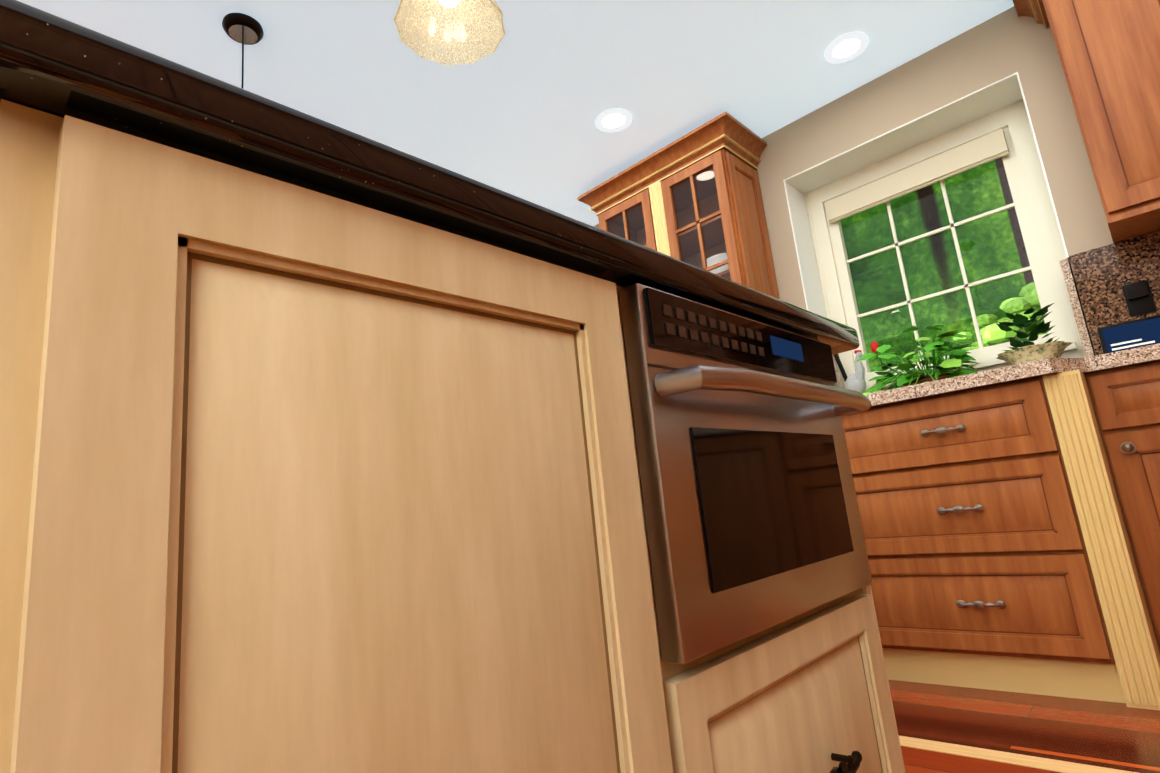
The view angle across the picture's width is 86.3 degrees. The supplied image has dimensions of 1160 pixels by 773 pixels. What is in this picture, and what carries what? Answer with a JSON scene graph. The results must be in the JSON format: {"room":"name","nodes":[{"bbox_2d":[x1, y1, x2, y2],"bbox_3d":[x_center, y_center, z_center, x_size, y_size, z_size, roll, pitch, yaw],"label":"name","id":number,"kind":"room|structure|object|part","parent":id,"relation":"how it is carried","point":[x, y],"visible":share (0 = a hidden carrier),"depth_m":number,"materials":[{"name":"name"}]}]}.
{"room":"kitchen","nodes":[
{"label":"kitchen","id":0,"kind":"room"},
{"bbox_2d":[18,0,1013,225],"bbox_3d":[-1.598,-1.269,2.341,7.580,0.080,5.400,-16,-16,42],"label":"ceiling","id":1,"kind":"structure","parent":0,"point":[532,97],"depth_m":2.57,"materials":[{"name":"white paint"}]},
{"bbox_2d":[222,13,263,88],"bbox_3d":[-1.165,-0.878,2.132,0.220,0.852,0.220,-16,-16,42],"label":"pendant light","id":2,"kind":"object","parent":1,"relation":"hanging from","point":[243,29],"visible":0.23,"depth_m":2.19,"materials":[{"name":"brown metal"}]},
{"bbox_2d":[393,0,504,65],"bbox_3d":[-0.300,-1.132,1.319,0.220,0.852,0.220,-16,-16,42],"label":"pendant light","id":3,"kind":"object","parent":1,"relation":"hanging from","point":[493,21],"visible":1,"depth_m":1.30,"materials":[{"name":"beige glass"}]},
{"bbox_2d":[595,108,631,132],"bbox_3d":[0.162,-1.274,2.960,0.176,0.011,0.176,-16,-16,42],"label":"recessed light","id":4,"kind":"object","parent":1,"relation":"in","point":[613,120],"visible":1,"depth_m":2.96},
{"bbox_2d":[824,32,868,63],"bbox_3d":[1.133,-1.440,2.630,0.176,0.011,0.176,-16,-16,42],"label":"recessed light","id":5,"kind":"object","parent":1,"relation":"in","point":[846,47],"visible":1,"depth_m":2.62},
{"bbox_2d":[594,0,1112,353],"bbox_3d":[-1.491,0.154,5.630,12.400,3.480,0.300,-16,-16,42],"label":"wall","id":6,"kind":"structure","parent":0,"point":[1004,44],"depth_m":2.62,"materials":[{"name":"beige paint"}]},
{"bbox_2d":[783,72,1085,392],"bbox_3d":[1.547,-0.576,2.790,1.000,1.165,0.294,-16,-16,42],"label":"window","id":7,"kind":"structure","parent":6,"relation":"in","point":[986,124],"depth_m":2.83,"materials":[{"name":"beige"}]},
{"bbox_2d":[832,230,1159,387],"bbox_3d":[1.795,-0.217,2.445,1.892,0.458,0.253,-16,-16,42],"label":"backsplash","id":8,"kind":"structure","parent":6,"relation":"attached to","point":[1102,275],"depth_m":2.21,"materials":[{"name":"brown stone"}]},
{"bbox_2d":[1121,280,1156,316],"bbox_3d":[1.924,-0.308,2.129,0.070,0.115,0.038,-16,-16,42],"label":"electrical outlet plate","id":9,"kind":"object","parent":8,"relation":"attached to","point":[1139,299],"visible":0.96,"depth_m":2.11,"materials":[{"name":"black plastic"}]},
{"bbox_2d":[1043,0,1159,242],"bbox_3d":[1.974,-1.030,1.956,0.650,0.928,0.381,-16,-16,42],"label":"upper cabinet","id":10,"kind":"object","parent":6,"relation":"attached to","point":[1108,51],"visible":0.98,"depth_m":1.98,"materials":[{"name":"brown wood"}]},
{"bbox_2d":[1012,0,1049,28],"bbox_3d":[0.617,-1.723,0.527,1.064,0.121,4.418,-16,-16,42],"label":"crown molding","id":11,"kind":"structure","parent":10,"relation":"attached to","point":[1035,9],"depth_m":2.39,"materials":[{"name":"brown wood"}]},
{"bbox_2d":[888,680,1159,772],"bbox_3d":[-2.482,1.284,1.802,9.200,0.062,6.440,-16,-16,42],"label":"floor","id":12,"kind":"structure","parent":0,"point":[947,729],"depth_m":1.48,"materials":[{"name":"brown wood"}]},
{"bbox_2d":[0,0,904,772],"bbox_3d":[-0.742,0.416,1.487,2.586,1.163,1.265,-16,-16,42],"label":"kitchen island","id":13,"kind":"object","parent":12,"relation":"on","point":[318,448],"depth_m":0.43,"materials":[{"name":"beige wood"}]},
{"bbox_3d":[0.281,0.093,0.822,0.100,0.400,0.530,-16,-16,42],"label":"microwave drawer","id":14,"kind":"part","parent":13,"relation":"part of","materials":[{"name":"silver metal"}]},
{"bbox_2d":[841,373,1152,708],"bbox_3d":[1.251,0.520,2.241,0.997,0.868,0.728,-16,-16,42],"label":"base cabinet","id":15,"kind":"object","parent":12,"relation":"on","point":[1011,532],"depth_m":1.79,"materials":[{"name":"brown wood"}]},
{"bbox_2d":[865,343,1159,407],"bbox_3d":[0.163,-0.102,0.948,3.528,0.041,4.648,-16,-16,42],"label":"countertop","id":16,"kind":"structure","parent":15,"relation":"on","point":[1086,365],"depth_m":1.77,"materials":[{"name":"beige stone"}]},
{"bbox_2d":[577,111,779,298],"bbox_3d":[0.550,-0.457,3.241,0.984,1.490,0.410,-16,-16,42],"label":"cabinet","id":17,"kind":"object","parent":16,"relation":"on","point":[694,197],"visible":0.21,"depth_m":3.14,"materials":[{"name":"brown wood"}]},
{"bbox_2d":[833,350,865,392],"bbox_3d":[1.280,-0.030,2.893,0.153,0.373,0.093,-16,-16,42],"label":"rooster figurine","id":18,"kind":"object","parent":16,"relation":"on","point":[856,381],"visible":0.56,"depth_m":2.87,"materials":[{"name":"grey ceramic"}]},
{"bbox_2d":[856,324,979,394],"bbox_3d":[1.331,-0.091,2.514,0.450,0.330,0.671,-16,-16,42],"label":"pothos plant","id":19,"kind":"object","parent":16,"relation":"on","point":[957,359],"visible":0.67,"depth_m":2.50,"materials":[{"name":"green plant"}]},
{"bbox_2d":[996,303,1072,364],"bbox_3d":[1.735,-0.151,2.377,0.248,0.311,0.244,-16,-16,42],"label":"flowerpot","id":20,"kind":"object","parent":16,"relation":"on","point":[1028,351],"visible":0.79,"depth_m":2.35,"materials":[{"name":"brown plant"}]},
{"bbox_2d":[1097,315,1159,353],"bbox_3d":[1.908,-0.154,2.069,0.250,0.161,0.089,-16,-16,42],"label":"smart display","id":21,"kind":"object","parent":16,"relation":"on","point":[1142,332],"visible":0.62,"depth_m":2.09,"materials":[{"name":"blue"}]},
{"bbox_2d":[1077,361,1159,672],"bbox_3d":[1.872,0.349,1.720,0.506,0.868,0.647,-16,-16,42],"label":"base cabinet","id":22,"kind":"object","parent":12,"relation":"on","point":[1124,403],"depth_m":1.69,"materials":[{"name":"brown wood"}]},
{"label":"outside","id":23,"kind":"structure","parent":0,"visible":0},
{"bbox_3d":[11.196,4.255,21.915,65.000,0.280,41.280,-16,-16,42],"label":"lawn","id":24,"kind":"structure","parent":23,"visible":0},
{"bbox_2d":[912,282,1047,362],"bbox_3d":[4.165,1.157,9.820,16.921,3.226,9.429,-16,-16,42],"label":"bush","id":25,"kind":"object","parent":24,"relation":"on","point":[1026,293],"depth_m":4.68,"materials":[{"name":"green plant"}]},
{"bbox_2d":[995,157,1042,316],"bbox_3d":[5.240,-3.355,7.792,0.247,10.150,0.260,-16,-16,42],"label":"trunk","id":26,"kind":"object","parent":24,"relation":"on","point":[1020,246],"depth_m":7.45,"materials":[{"name":"brown plant"}]},
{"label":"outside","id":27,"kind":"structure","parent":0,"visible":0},
{"bbox_2d":[840,160,1025,371],"bbox_3d":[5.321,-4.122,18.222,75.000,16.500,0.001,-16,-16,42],"label":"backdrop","id":28,"kind":"structure","parent":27,"point":[880,292],"depth_m":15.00,"materials":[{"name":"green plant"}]}
]}

